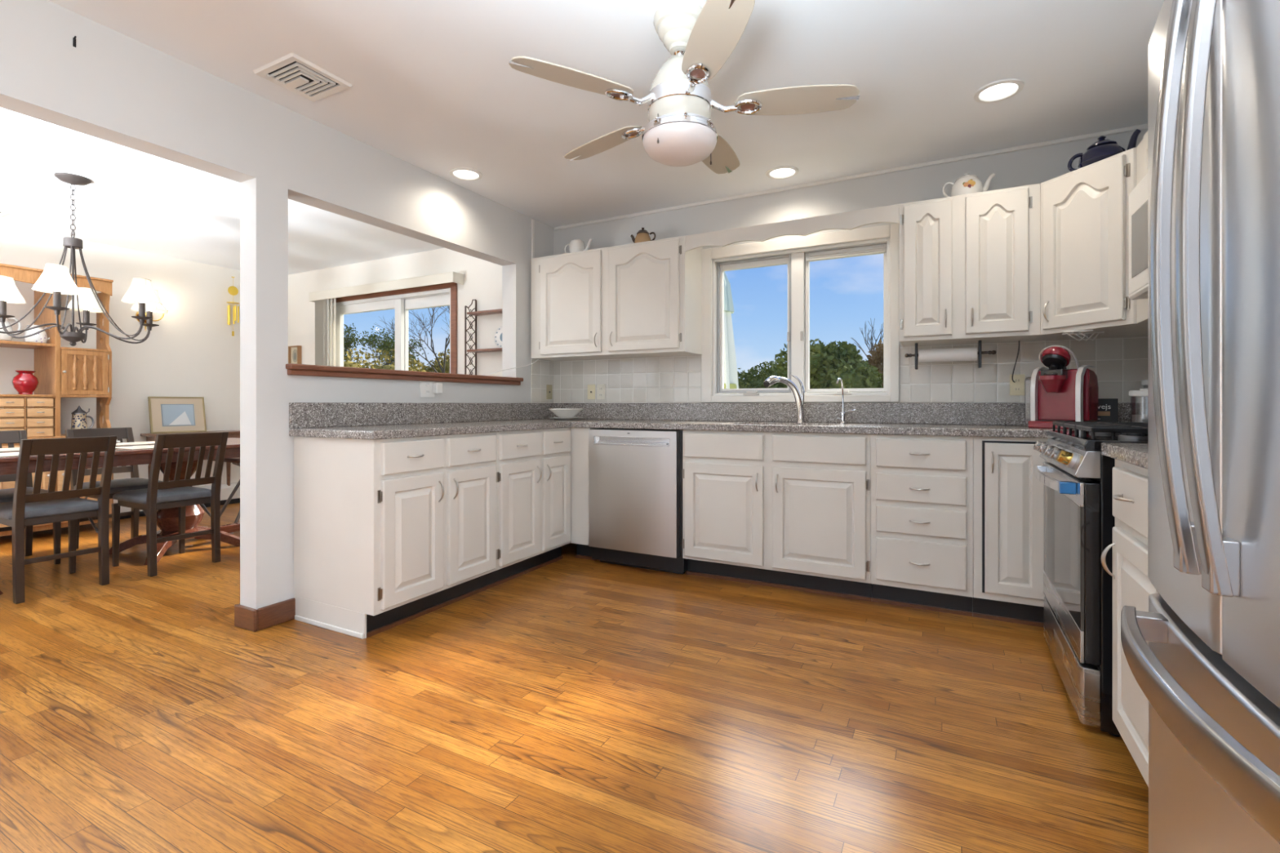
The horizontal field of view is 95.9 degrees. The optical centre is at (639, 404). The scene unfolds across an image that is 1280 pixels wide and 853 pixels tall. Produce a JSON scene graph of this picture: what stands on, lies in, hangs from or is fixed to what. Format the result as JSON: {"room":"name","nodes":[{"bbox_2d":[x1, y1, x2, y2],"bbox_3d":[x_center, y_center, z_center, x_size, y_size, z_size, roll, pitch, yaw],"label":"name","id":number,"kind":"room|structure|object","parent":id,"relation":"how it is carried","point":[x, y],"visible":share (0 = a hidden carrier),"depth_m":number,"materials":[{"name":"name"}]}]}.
{"room":"kitchen","nodes":[
{"label":"kitchen","id":0,"kind":"room"},
{"bbox_2d":[0,225,239,487],"bbox_3d":[-5.547,-0.190,3.738,0.150,2.440,6.140,0,0,28],"label":"wall","id":1,"kind":"structure","parent":0,"point":[193,351],"depth_m":5.41,"materials":[{"name":"beige paint"}]},
{"bbox_2d":[113,482,239,519],"bbox_3d":[-4.376,0.927,5.710,0.074,0.205,1.500,0,0,28],"label":"baseboard heater","id":2,"kind":"object","parent":1,"relation":"attached to","point":[225,490],"visible":0.02,"depth_m":5.89,"materials":[{"name":"white metal"}]},
{"bbox_2d":[226,276,239,336],"bbox_3d":[-4.219,-1.013,5.989,0.110,0.616,0.110,0,0,28],"label":"wind chime","id":3,"kind":"object","parent":1,"relation":"hanging from","point":[233,291],"visible":1,"depth_m":5.98,"materials":[{"name":"yellow metal"}]},
{"bbox_2d":[0,0,553,608],"bbox_3d":[-2.142,-0.190,2.017,0.130,2.440,5.970,0,0,28],"label":"wall","id":4,"kind":"structure","parent":0,"point":[113,86],"depth_m":2.68,"materials":[{"name":"paint"}]},
{"bbox_2d":[234,597,295,631],"bbox_3d":[-1.281,0.980,3.650,0.166,0.100,2.278,0,0,28],"label":"baseboard","id":5,"kind":"object","parent":4,"relation":"attached to","point":[247,618],"visible":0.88,"depth_m":2.66,"materials":[{"name":"brown wood"}]},
{"bbox_2d":[285,363,523,385],"bbox_3d":[-1.345,-0.179,3.528,0.220,0.026,1.703,0,0,28],"label":"trim","id":6,"kind":"structure","parent":4,"relation":"attached to","point":[291,366],"depth_m":3.22,"materials":[{"name":"brown wood"}]},
{"bbox_2d":[419,381,434,397],"bbox_3d":[-1.285,-0.098,3.492,0.009,0.115,0.110,0,0,28],"label":"wall outlet","id":7,"kind":"object","parent":4,"relation":"attached to","point":[425,387],"visible":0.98,"depth_m":3.48,"materials":[{"name":"white plastic"}]},
{"bbox_2d":[531,358,553,403],"bbox_3d":[-0.755,-0.189,4.500,0.007,0.362,0.284,0,0,28],"label":"tiled wall","id":8,"kind":"structure","parent":4,"relation":"attached to","point":[542,371],"depth_m":4.48,"materials":[{"name":"white tile"}]},
{"bbox_2d":[0,502,1148,852],"bbox_3d":[-2.071,1.070,1.996,7.925,0.080,6.300,0,0,28],"label":"floor","id":9,"kind":"structure","parent":0,"point":[571,704],"depth_m":1.89,"materials":[{"name":"brown wood"}]},
{"bbox_2d":[0,430,61,564],"bbox_3d":[-4.078,0.605,3.688,0.611,0.850,0.394,0,0,28],"label":"dining chair","id":10,"kind":"object","parent":9,"relation":"on","point":[11,437],"visible":0.46,"depth_m":3.86,"materials":[{"name":"black wood"}]},
{"bbox_2d":[0,263,113,536],"bbox_3d":[-4.904,-0.031,4.259,0.493,2.002,1.460,0,0,28],"label":"hutch","id":11,"kind":"object","parent":9,"relation":"on","point":[60,371],"depth_m":4.57,"materials":[{"name":"brown wood"}]},
{"bbox_2d":[0,317,21,341],"bbox_3d":[-4.834,-0.569,4.340,0.189,0.197,0.189,0,0,-17],"label":"ceramic pitcher","id":12,"kind":"object","parent":11,"relation":"on","point":[2,336],"visible":0.54,"depth_m":4.35,"materials":[{"name":"white ceramic"}]},
{"bbox_2d":[0,417,24,427],"bbox_3d":[-4.818,0.142,4.366,0.303,0.064,0.150,0,0,28],"label":"drawer","id":13,"kind":"object","parent":11,"relation":"in","point":[4,422],"depth_m":4.31,"materials":[{"name":"brown wood"}]},
{"bbox_2d":[0,408,24,417],"bbox_3d":[-4.818,0.065,4.366,0.303,0.064,0.150,0,0,28],"label":"drawer","id":14,"kind":"object","parent":11,"relation":"in","point":[4,412],"depth_m":4.30,"materials":[{"name":"brown wood"}]},
{"bbox_2d":[0,398,24,406],"bbox_3d":[-4.818,-0.012,4.366,0.303,0.064,0.150,0,0,28],"label":"drawer","id":15,"kind":"object","parent":11,"relation":"in","point":[3,402],"depth_m":4.30,"materials":[{"name":"brown wood"}]},
{"bbox_2d":[11,370,39,394],"bbox_3d":[-4.717,-0.164,4.434,0.144,0.182,0.144,0,0,28],"label":"vase","id":16,"kind":"object","parent":11,"relation":"on","point":[24,383],"visible":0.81,"depth_m":4.40,"materials":[{"name":"red ceramic"}]},
{"bbox_2d":[0,340,54,349],"bbox_3d":[-5.017,-0.459,4.122,0.421,0.022,1.112,0,0,28],"label":"shelf","id":17,"kind":"object","parent":11,"relation":"attached to","point":[5,344],"depth_m":4.45,"materials":[{"name":"brown wood"}]},
{"bbox_2d":[0,394,55,397],"bbox_3d":[-5.013,-0.064,4.119,0.431,0.017,1.112,0,0,28],"label":"shelf","id":18,"kind":"object","parent":11,"relation":"attached to","point":[1,395],"depth_m":4.38,"materials":[{"name":"brown wood"}]},
{"bbox_2d":[23,324,49,343],"bbox_3d":[-4.703,-0.541,4.502,0.135,0.141,0.135,0,0,-17],"label":"ceramic pitcher","id":19,"kind":"object","parent":11,"relation":"on","point":[42,337],"visible":0.59,"depth_m":4.46,"materials":[{"name":"white ceramic"}]},
{"bbox_2d":[26,427,53,437],"bbox_3d":[-4.742,0.219,4.511,0.303,0.064,0.147,0,0,28],"label":"drawer","id":20,"kind":"object","parent":11,"relation":"in","point":[31,432],"depth_m":4.44,"materials":[{"name":"brown wood"}]},
{"bbox_2d":[26,417,53,426],"bbox_3d":[-4.742,0.142,4.511,0.303,0.064,0.147,0,0,28],"label":"drawer","id":21,"kind":"object","parent":11,"relation":"in","point":[30,422],"depth_m":4.44,"materials":[{"name":"brown wood"}]},
{"bbox_2d":[26,408,53,417],"bbox_3d":[-4.742,0.065,4.511,0.303,0.064,0.147,0,0,28],"label":"drawer","id":22,"kind":"object","parent":11,"relation":"in","point":[30,412],"depth_m":4.44,"materials":[{"name":"brown wood"}]},
{"bbox_2d":[26,398,53,406],"bbox_3d":[-4.742,-0.012,4.511,0.303,0.064,0.147,0,0,28],"label":"drawer","id":23,"kind":"object","parent":11,"relation":"in","point":[29,402],"depth_m":4.44,"materials":[{"name":"brown wood"}]},
{"bbox_2d":[71,405,93,429],"bbox_3d":[-4.554,0.132,4.707,0.134,0.240,0.110,0,0,-28],"label":"stein","id":24,"kind":"object","parent":11,"relation":"on","point":[79,416],"visible":0.78,"depth_m":4.68,"materials":[{"name":"white ceramic"}]},
{"bbox_2d":[0,435,116,604],"bbox_3d":[-3.304,0.605,3.234,0.611,0.850,0.394,0,0,28],"label":"dining chair","id":25,"kind":"object","parent":9,"relation":"on","point":[37,508],"visible":1,"depth_m":3.13,"materials":[{"name":"black wood"}]},
{"bbox_2d":[64,427,162,549],"bbox_3d":[-3.777,0.605,4.173,0.611,0.850,0.394,0,0,28],"label":"dining chair","id":26,"kind":"object","parent":9,"relation":"on","point":[135,482],"visible":0.4,"depth_m":4.23,"materials":[{"name":"black wood"}]},
{"bbox_2d":[0,437,239,595],"bbox_3d":[-3.495,0.655,3.663,0.900,0.750,2.780,0,0,28],"label":"dining table","id":27,"kind":"object","parent":9,"relation":"on","point":[167,519],"visible":0.5,"depth_m":3.96,"materials":[{"name":"brown wood"}]},
{"bbox_2d":[111,431,228,577],"bbox_3d":[-3.007,0.605,3.703,0.611,0.850,0.394,0,0,28],"label":"dining chair","id":28,"kind":"object","parent":9,"relation":"on","point":[166,494],"visible":1,"depth_m":3.62,"materials":[{"name":"brown wood"}]},
{"bbox_2d":[140,430,239,485],"bbox_3d":[-4.263,0.651,5.594,0.359,0.758,0.800,0,0,28],"label":"console table","id":29,"kind":"object","parent":9,"relation":"on","point":[232,433],"visible":0.18,"depth_m":5.67,"materials":[{"name":"brown wood"}]},
{"bbox_2d":[147,396,206,433],"bbox_3d":[-4.423,0.102,5.531,0.073,0.343,0.450,0,0,28],"label":"framed picture","id":30,"kind":"object","parent":29,"relation":"on","point":[166,414],"visible":0.93,"depth_m":5.52,"materials":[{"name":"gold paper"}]},
{"bbox_2d":[162,404,194,425],"bbox_3d":[-4.417,0.105,5.528,0.031,0.191,0.250,0,0,28],"label":"print","id":31,"kind":"object","parent":30,"relation":"attached to","point":[172,415],"depth_m":5.53,"materials":[{"name":"blue paper"}]},
{"bbox_2d":[213,457,239,534],"bbox_3d":[-3.220,0.728,4.784,0.440,0.596,0.521,0,0,28],"label":"folding stool","id":32,"kind":"object","parent":9,"relation":"on","point":[236,460],"visible":0.16,"depth_m":4.64,"materials":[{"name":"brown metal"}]},
{"bbox_2d":[213,457,239,462],"bbox_3d":[-3.199,0.444,4.761,0.380,0.028,0.440,0,0,28],"label":"tray table","id":33,"kind":"object","parent":32,"relation":"on","point":[237,460],"depth_m":4.52,"materials":[{"name":"wood"}]},
{"bbox_2d":[293,431,496,639],"bbox_3d":[-1.209,0.592,2.969,0.624,0.876,0.785,0,0,28],"label":"base cabinet","id":34,"kind":"object","parent":9,"relation":"on","point":[390,533],"visible":0.98,"depth_m":2.68,"materials":[{"name":"paint"}]},
{"bbox_2d":[486,427,570,588],"bbox_3d":[-0.859,0.592,3.632,0.624,0.876,0.713,0,0,28],"label":"base cabinet","id":35,"kind":"object","parent":9,"relation":"on","point":[533,467],"visible":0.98,"depth_m":3.46,"materials":[{"name":"paint"}]},
{"bbox_2d":[570,427,601,560],"bbox_3d":[-0.253,0.592,4.054,0.154,0.876,0.596,0,0,28],"label":"base cabinet","id":36,"kind":"object","parent":9,"relation":"on","point":[579,436],"visible":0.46,"depth_m":3.80,"materials":[{"name":"paint"}]},
{"bbox_2d":[588,428,687,574],"bbox_3d":[0.091,0.594,3.840,0.650,0.864,0.601,0,0,28],"label":"dishwasher","id":37,"kind":"object","parent":9,"relation":"on","point":[635,475],"visible":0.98,"depth_m":3.57,"materials":[{"name":"silver metal"}]},
{"bbox_2d":[682,430,871,601],"bbox_3d":[0.845,0.592,3.446,1.047,0.876,0.646,0,0,28],"label":"base cabinet","id":38,"kind":"object","parent":9,"relation":"on","point":[792,511],"visible":0.98,"depth_m":3.17,"materials":[{"name":"paint"}]},
{"bbox_2d":[871,434,973,616],"bbox_3d":[1.511,0.592,3.096,0.455,0.876,0.646,0,0,28],"label":"base cabinet","id":39,"kind":"object","parent":9,"relation":"on","point":[922,486],"visible":0.99,"depth_m":2.84,"materials":[{"name":"paint"}]},
{"bbox_2d":[972,436,1048,626],"bbox_3d":[1.851,0.592,2.915,0.314,0.876,0.647,0,0,28],"label":"base cabinet","id":40,"kind":"object","parent":9,"relation":"on","point":[1008,569],"visible":0.88,"depth_m":2.68,"materials":[{"name":"paint"}]},
{"bbox_2d":[1033,421,1147,737],"bbox_3d":[1.818,0.551,1.999,0.728,0.957,0.761,0,0,28],"label":"gas range","id":41,"kind":"object","parent":9,"relation":"on","point":[1077,479],"visible":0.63,"depth_m":1.83,"materials":[{"name":"silver metal"}]},
{"bbox_2d":[1033,451,1120,735],"bbox_3d":[1.818,0.578,1.999,0.728,0.864,0.761,0,0,28],"label":"oven","id":42,"kind":"object","parent":41,"relation":"in","point":[1079,521],"depth_m":1.81,"materials":[{"name":"silver metal"}]},
{"bbox_2d":[1045,430,1147,451],"bbox_3d":[1.850,0.129,1.982,0.656,0.034,0.761,0,0,28],"label":"cooktop","id":43,"kind":"object","parent":41,"relation":"in","point":[1072,441],"depth_m":1.91,"materials":[{"name":"black"}]},
{"bbox_2d":[1101,458,1158,786],"bbox_3d":[1.515,0.592,1.329,0.651,0.876,0.565,0,0,28],"label":"base cabinet","id":44,"kind":"object","parent":9,"relation":"on","point":[1132,586],"visible":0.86,"depth_m":1.51,"materials":[{"name":"paint"}]},
{"bbox_2d":[1101,442,1147,469],"bbox_3d":[1.533,0.073,1.337,0.629,0.160,0.595,0,0,28],"label":"countertop","id":45,"kind":"structure","parent":44,"relation":"on","point":[1135,454],"depth_m":1.54,"materials":[{"name":"grey stone"}]},
{"bbox_2d":[1120,0,1279,852],"bbox_3d":[1.098,0.142,0.691,0.773,1.775,0.909,0,0,28],"label":"refrigerator","id":46,"kind":"object","parent":9,"relation":"on","point":[1208,671],"visible":1,"depth_m":0.80,"materials":[{"name":"grey metal"}]},
{"bbox_3d":[2.234,0.592,2.648,0.610,0.876,0.763,0,0,28],"label":"base cabinet","id":47,"kind":"object","parent":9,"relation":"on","visible":0},
{"bbox_2d":[288,402,1147,439],"bbox_3d":[0.504,0.073,2.799,3.814,0.160,2.112,0,0,28],"label":"countertop","id":48,"kind":"structure","parent":47,"relation":"on","point":[350,420],"depth_m":3.32,"materials":[{"name":"grey stone"}]},
{"bbox_2d":[548,417,582,420],"bbox_3d":[-0.540,0.105,4.207,0.254,0.020,0.254,0,0,28],"label":"dinner plate","id":49,"kind":"object","parent":48,"relation":"on","point":[555,418],"visible":0.98,"depth_m":4.15,"materials":[{"name":"white ceramic"}]},
{"bbox_2d":[548,408,583,417],"bbox_3d":[-0.540,0.064,4.207,0.260,0.061,0.260,0,0,28],"label":"serving bowl","id":50,"kind":"object","parent":49,"relation":"on","point":[558,412],"visible":1,"depth_m":4.13,"materials":[{"name":"white ceramic"}]},
{"bbox_2d":[763,374,805,422],"bbox_3d":[0.869,-0.035,3.524,0.344,0.303,0.092,0,0,-33],"label":"kitchen faucet","id":51,"kind":"object","parent":48,"relation":"on","point":[799,397],"visible":1,"depth_m":3.56,"materials":[{"name":"silver metal"}]},
{"bbox_2d":[836,377,856,423],"bbox_3d":[1.213,-0.020,3.446,0.119,0.273,0.108,0,0,-1],"label":"tap","id":52,"kind":"object","parent":48,"relation":"on","point":[842,414],"visible":1,"depth_m":3.46,"materials":[{"name":"silver metal"}]},
{"bbox_2d":[839,408,847,423],"bbox_3d":[1.222,0.071,3.476,0.048,0.090,0.047,0,0,28],"label":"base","id":53,"kind":"object","parent":52,"relation":"attached to","point":[842,419],"depth_m":3.46,"materials":[{"name":"silver metal"}]},
{"bbox_2d":[1027,345,1098,429],"bbox_3d":[2.032,-0.084,2.813,0.248,0.398,0.249,0,0,-31],"label":"coffee maker","id":54,"kind":"object","parent":48,"relation":"on","point":[1058,393],"visible":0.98,"depth_m":2.75,"materials":[{"name":"red plastic"}]},
{"bbox_2d":[1093,398,1118,422],"bbox_3d":[2.292,0.044,2.861,0.110,0.142,0.071,0,0,33],"label":"box","id":55,"kind":"object","parent":48,"relation":"on","point":[1108,408],"visible":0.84,"depth_m":2.82,"materials":[{"name":"black cardboard"}]},
{"bbox_2d":[1128,388,1147,422],"bbox_3d":[2.261,0.022,2.572,0.128,0.184,0.128,0,0,28],"label":"canister","id":56,"kind":"object","parent":48,"relation":"on","point":[1142,392],"visible":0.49,"depth_m":2.55,"materials":[{"name":"silver plastic"}]},
{"bbox_2d":[0,0,1164,275],"bbox_3d":[-2.071,-1.460,1.996,7.925,0.100,6.300,0,0,28],"label":"ceiling","id":57,"kind":"structure","parent":0,"point":[435,89],"depth_m":2.66,"materials":[{"name":"paint"}]},
{"bbox_2d":[0,172,168,346],"bbox_3d":[-3.530,-0.887,3.596,0.916,1.046,1.002,0,0,28],"label":"chandelier","id":58,"kind":"object","parent":57,"relation":"hanging from","point":[56,280],"visible":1,"depth_m":3.58,"materials":[{"name":"brown metal"}]},
{"bbox_2d":[253,52,352,102],"bbox_3d":[-1.454,-1.404,2.497,0.277,0.012,0.268,0,0,28],"label":"ceiling vent","id":59,"kind":"object","parent":57,"relation":"in","point":[291,72],"visible":1,"depth_m":2.48,"materials":[{"name":"white metal"}]},
{"bbox_2d":[448,167,482,181],"bbox_3d":[-1.065,-1.405,3.534,0.196,0.008,0.196,0,0,28],"label":"recessed light","id":60,"kind":"object","parent":57,"relation":"in","point":[460,173],"visible":1,"depth_m":3.53,"materials":[{"name":"white plastic"}]},
{"bbox_2d":[508,0,859,173],"bbox_3d":[0.162,-1.146,2.156,1.202,0.526,1.161,0,0,28],"label":"ceiling fan","id":61,"kind":"object","parent":57,"relation":"hanging from","point":[680,131],"visible":1,"depth_m":2.02,"materials":[{"name":"white metal"}]},
{"bbox_2d":[765,165,799,179],"bbox_3d":[0.865,-1.405,3.511,0.196,0.008,0.196,0,0,28],"label":"recessed light","id":62,"kind":"object","parent":57,"relation":"in","point":[780,172],"visible":1,"depth_m":3.51,"materials":[{"name":"white plastic"}]},
{"bbox_2d":[973,78,1024,103],"bbox_3d":[1.612,-1.405,2.598,0.196,0.008,0.196,0,0,28],"label":"recessed light","id":63,"kind":"object","parent":57,"relation":"in","point":[1004,89],"visible":1,"depth_m":2.59,"materials":[{"name":"white plastic"}]},
{"bbox_2d":[288,128,1147,425],"bbox_3d":[-0.648,-0.190,4.694,7.925,2.440,0.160,0,0,28],"label":"wall","id":64,"kind":"structure","parent":0,"point":[1039,165],"depth_m":4.08,"materials":[{"name":"paint"}]},
{"bbox_2d":[288,345,302,364],"bbox_3d":[-3.714,-0.522,6.217,0.170,0.205,0.044,0,0,28],"label":"framed picture","id":65,"kind":"object","parent":64,"relation":"attached to","point":[295,353],"visible":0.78,"depth_m":6.21,"materials":[{"name":"brown wood"}]},
{"bbox_2d":[308,271,463,373],"bbox_3d":[-2.447,-0.493,5.575,2.020,1.306,0.260,0,0,28],"label":"window","id":66,"kind":"structure","parent":64,"relation":"in","point":[402,304],"depth_m":5.53,"materials":[{"name":"white plastic"}]},
{"bbox_2d":[315,297,336,366],"bbox_3d":[-2.479,-0.544,5.504,1.920,1.188,0.087,0,0,28],"label":"vertical blind","id":67,"kind":"object","parent":66,"relation":"attached to","point":[323,308],"visible":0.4,"depth_m":5.86,"materials":[{"name":"white fabric"}]},
{"bbox_2d":[464,299,502,374],"bbox_3d":[-1.183,-0.451,4.832,0.630,0.922,0.134,0,0,28],"label":"wall shelf","id":68,"kind":"object","parent":64,"relation":"attached to","point":[476,313],"visible":0.38,"depth_m":4.92,"materials":[{"name":"brown wood"}]},
{"bbox_2d":[493,325,502,347],"bbox_3d":[-1.143,-0.567,4.843,0.200,0.198,0.039,0,0,28],"label":"decorative plate","id":69,"kind":"object","parent":68,"relation":"on","point":[498,335],"visible":0.41,"depth_m":4.87,"materials":[{"name":"white ceramic"}]},
{"bbox_2d":[530,235,702,360],"bbox_3d":[-0.203,-0.717,4.155,1.254,0.750,0.362,0,0,28],"label":"upper cabinet","id":70,"kind":"object","parent":64,"relation":"attached to","point":[639,300],"visible":1,"depth_m":3.97,"materials":[{"name":"paint"}]},
{"bbox_2d":[564,238,591,253],"bbox_3d":[-0.461,-1.159,4.301,0.205,0.133,0.120,0,0,-7],"label":"teapot","id":71,"kind":"object","parent":70,"relation":"on","point":[575,245],"visible":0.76,"depth_m":4.25,"materials":[{"name":"white ceramic"}]},
{"bbox_2d":[568,240,585,253],"bbox_3d":[-0.469,-1.153,4.300,0.120,0.122,0.120,0,0,19],"label":"pot","id":72,"kind":"object","parent":71,"relation":"on","point":[575,246],"depth_m":4.25,"materials":[{"name":"white ceramic"}]},
{"bbox_2d":[630,227,655,243],"bbox_3d":[0.021,-1.165,4.048,0.169,0.146,0.116,0,0,-5],"label":"teapot","id":73,"kind":"object","parent":70,"relation":"on","point":[642,235],"visible":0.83,"depth_m":4.01,"materials":[{"name":"brown ceramic"}]},
{"bbox_2d":[635,232,650,243],"bbox_3d":[0.020,-1.140,4.048,0.116,0.095,0.116,0,0,28],"label":"pot","id":74,"kind":"object","parent":73,"relation":"on","point":[641,237],"depth_m":4.00,"materials":[{"name":"brown ceramic"}]},
{"bbox_2d":[288,402,1147,428],"bbox_3d":[0.504,0.054,2.799,3.814,0.122,2.112,0,0,28],"label":"backsplash","id":75,"kind":"structure","parent":64,"relation":"attached to","point":[301,415],"depth_m":3.50,"materials":[{"name":"grey stone"}]},
{"bbox_2d":[701,223,899,402],"bbox_3d":[1.021,-0.543,3.796,1.260,1.063,0.172,0,0,28],"label":"window","id":76,"kind":"structure","parent":64,"relation":"in","point":[713,390],"depth_m":3.75,"materials":[{"name":"white paint"}]},
{"bbox_2d":[805,247,885,261],"bbox_3d":[1.285,-0.939,3.623,0.474,0.028,0.024,0,0,28],"label":"shade","id":77,"kind":"object","parent":76,"relation":"attached to","point":[860,251],"depth_m":3.62,"materials":[{"name":"white plastic"}]},
{"bbox_2d":[553,336,1147,403],"bbox_3d":[0.996,-0.189,3.733,3.806,0.362,0.007,0,0,28],"label":"tiled wall","id":78,"kind":"structure","parent":64,"relation":"attached to","point":[1121,363],"depth_m":3.33,"materials":[{"name":"white tile"}]},
{"bbox_2d":[1009,374,1024,395],"bbox_3d":[2.064,-0.105,3.160,0.070,0.115,0.009,0,0,28],"label":"wall outlet","id":79,"kind":"object","parent":78,"relation":"attached to","point":[1017,388],"visible":1,"depth_m":3.16,"materials":[{"name":"beige plastic"}]},
{"bbox_2d":[553,123,1147,230],"bbox_3d":[0.999,-1.399,3.726,3.808,0.022,0.016,0,0,28],"label":"trim","id":80,"kind":"structure","parent":64,"relation":"attached to","point":[1128,129],"depth_m":3.47,"materials":[{"name":"white paint"}]},
{"bbox_2d":[899,183,1040,346],"bbox_3d":[1.759,-0.717,3.121,0.639,0.750,0.362,0,0,28],"label":"upper cabinet","id":81,"kind":"object","parent":64,"relation":"attached to","point":[970,264],"visible":1,"depth_m":2.98,"materials":[{"name":"paint"}]},
{"bbox_2d":[684,204,899,252],"bbox_3d":[0.858,-1.040,3.458,1.270,0.104,0.018,0,0,28],"label":"window valance","id":82,"kind":"object","parent":81,"relation":"attached to","point":[849,220],"visible":1,"depth_m":3.41,"materials":[{"name":"paint"}]},
{"bbox_2d":[904,340,996,369],"bbox_3d":[1.698,-0.268,3.174,0.444,0.146,0.050,0,0,28],"label":"paper towel holder","id":83,"kind":"object","parent":81,"relation":"attached to","point":[980,353],"visible":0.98,"depth_m":3.10,"materials":[{"name":"black metal"}]},
{"bbox_2d":[918,347,977,362],"bbox_3d":[1.691,-0.270,3.178,0.283,0.072,0.072,0,0,28],"label":"paper towel roll","id":84,"kind":"object","parent":83,"relation":"on","point":[957,354],"visible":1,"depth_m":3.15,"materials":[{"name":"white paper"}]},
{"bbox_2d":[942,173,995,197],"bbox_3d":[1.762,-1.166,3.097,0.163,0.147,0.197,0,0,-30],"label":"teapot","id":85,"kind":"object","parent":81,"relation":"on","point":[967,184],"visible":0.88,"depth_m":3.05,"materials":[{"name":"white ceramic"}]},
{"bbox_2d":[951,176,982,196],"bbox_3d":[1.753,-1.149,3.100,0.152,0.113,0.152,0,0,21],"label":"pot","id":86,"kind":"object","parent":85,"relation":"attached to","point":[962,185],"depth_m":3.04,"materials":[{"name":"white ceramic"}]},
{"bbox_2d":[1032,147,1147,341],"bbox_3d":[2.260,-0.717,2.720,0.622,0.750,0.604,0,0,28],"label":"upper cabinet","id":87,"kind":"object","parent":64,"relation":"attached to","point":[1085,211],"visible":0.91,"depth_m":2.63,"materials":[{"name":"paint"}]},
{"bbox_2d":[1062,329,1104,341],"bbox_3d":[2.071,-0.317,2.695,0.170,0.046,0.107,0,0,28],"label":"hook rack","id":88,"kind":"object","parent":87,"relation":"attached to","point":[1082,332],"visible":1,"depth_m":2.69,"materials":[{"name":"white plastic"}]},
{"bbox_2d":[1067,128,1141,171],"bbox_3d":[2.180,-1.178,2.717,0.189,0.171,0.209,0,0,-19],"label":"teapot","id":89,"kind":"object","parent":87,"relation":"on","point":[1103,148],"visible":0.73,"depth_m":2.67,"materials":[{"name":"blue ceramic"}]},
{"bbox_2d":[1077,142,1125,168],"bbox_3d":[2.174,-1.150,2.720,0.181,0.115,0.181,0,0,30],"label":"pot","id":90,"kind":"object","parent":89,"relation":"attached to","point":[1097,152],"depth_m":2.67,"materials":[{"name":"blue ceramic"}]},
{"bbox_3d":[1.326,-0.190,0.103,0.150,2.440,6.120,0,0,28],"label":"wall","id":91,"kind":"structure","parent":0,"visible":0},
{"bbox_2d":[1136,138,1147,323],"bbox_3d":[2.216,-0.717,2.312,0.320,0.750,0.157,0,0,28],"label":"upper cabinet","id":92,"kind":"object","parent":91,"relation":"attached to","point":[1141,304],"visible":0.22,"depth_m":2.40,"materials":[{"name":"paint"}]},
{"bbox_2d":[1143,130,1147,177],"bbox_3d":[1.979,-0.976,1.917,0.370,0.232,0.769,0,0,28],"label":"upper cabinet","id":93,"kind":"object","parent":91,"relation":"attached to","point":[1145,136],"visible":0.05,"depth_m":2.28,"materials":[{"name":"paint"}]},
{"bbox_2d":[1128,173,1147,299],"bbox_3d":[1.954,-0.638,1.929,0.421,0.434,0.755,0,0,28],"label":"microwave","id":94,"kind":"object","parent":93,"relation":"attached to","point":[1138,197],"visible":0.21,"depth_m":2.22,"materials":[{"name":"white plastic"}]},
{"label":"outside","id":95,"kind":"structure","parent":0,"visible":0},
{"bbox_3d":[8.397,1.280,37.367,100.000,0.200,66.060,0,0,28],"label":"ground","id":96,"kind":"structure","parent":95,"visible":0},
{"bbox_2d":[343,347,426,372],"bbox_3d":[-6.019,0.005,12.856,3.343,2.542,2.372,0,0,28],"label":"bush","id":97,"kind":"object","parent":96,"relation":"on","point":[348,363],"visible":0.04,"depth_m":12.69,"materials":[{"name":"green plant"}]},
{"bbox_2d":[343,322,428,366],"bbox_3d":[-10.460,-0.968,22.494,4.365,4.308,2.705,0,0,-30],"label":"tree","id":98,"kind":"object","parent":96,"relation":"on","point":[388,344],"visible":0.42,"depth_m":22.10,"materials":[{"name":"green plant"}]},
{"bbox_2d":[374,306,449,373],"bbox_3d":[-4.168,-1.029,13.175,2.319,4.427,3.178,0,0,28],"label":"tree","id":99,"kind":"object","parent":96,"relation":"on","point":[433,308],"visible":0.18,"depth_m":12.80,"materials":[{"name":"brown plant"}]},
{"bbox_2d":[393,348,449,373],"bbox_3d":[-5.925,-0.193,16.670,2.597,2.746,2.147,0,0,5],"label":"bush","id":100,"kind":"object","parent":96,"relation":"on","point":[435,362],"visible":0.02,"depth_m":16.26,"materials":[{"name":"green plant"}]},
{"bbox_2d":[724,271,738,388],"bbox_3d":[0.919,-0.205,6.637,0.488,2.770,0.488,0,0,28],"label":"patio umbrella","id":101,"kind":"object","parent":96,"relation":"on","point":[731,375],"visible":0.2,"depth_m":6.54,"materials":[{"name":"white fabric"}]},
{"bbox_2d":[737,360,787,393],"bbox_3d":[2.919,0.081,13.098,2.630,2.198,1.882,0,0,23],"label":"bush","id":102,"kind":"object","parent":96,"relation":"on","point":[751,380],"visible":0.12,"depth_m":12.84,"materials":[{"name":"green plant"}]},
{"bbox_2d":[772,338,883,392],"bbox_3d":[2.909,0.059,9.191,1.850,2.242,1.439,0,0,21],"label":"bush","id":103,"kind":"object","parent":96,"relation":"on","point":[832,362],"visible":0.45,"depth_m":8.83,"materials":[{"name":"green plant"}]},
{"bbox_2d":[852,318,883,358],"bbox_3d":[8.014,-0.810,17.909,1.491,3.986,2.883,0,0,-18],"label":"tree","id":104,"kind":"object","parent":96,"relation":"on","point":[881,331],"visible":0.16,"depth_m":18.65,"materials":[{"name":"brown plant"}]},
{"bbox_2d":[862,338,883,386],"bbox_3d":[4.890,-0.084,11.679,2.395,2.528,1.904,0,0,28],"label":"bush","id":105,"kind":"object","parent":96,"relation":"on","point":[877,361],"visible":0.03,"depth_m":11.62,"materials":[{"name":"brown plant"}]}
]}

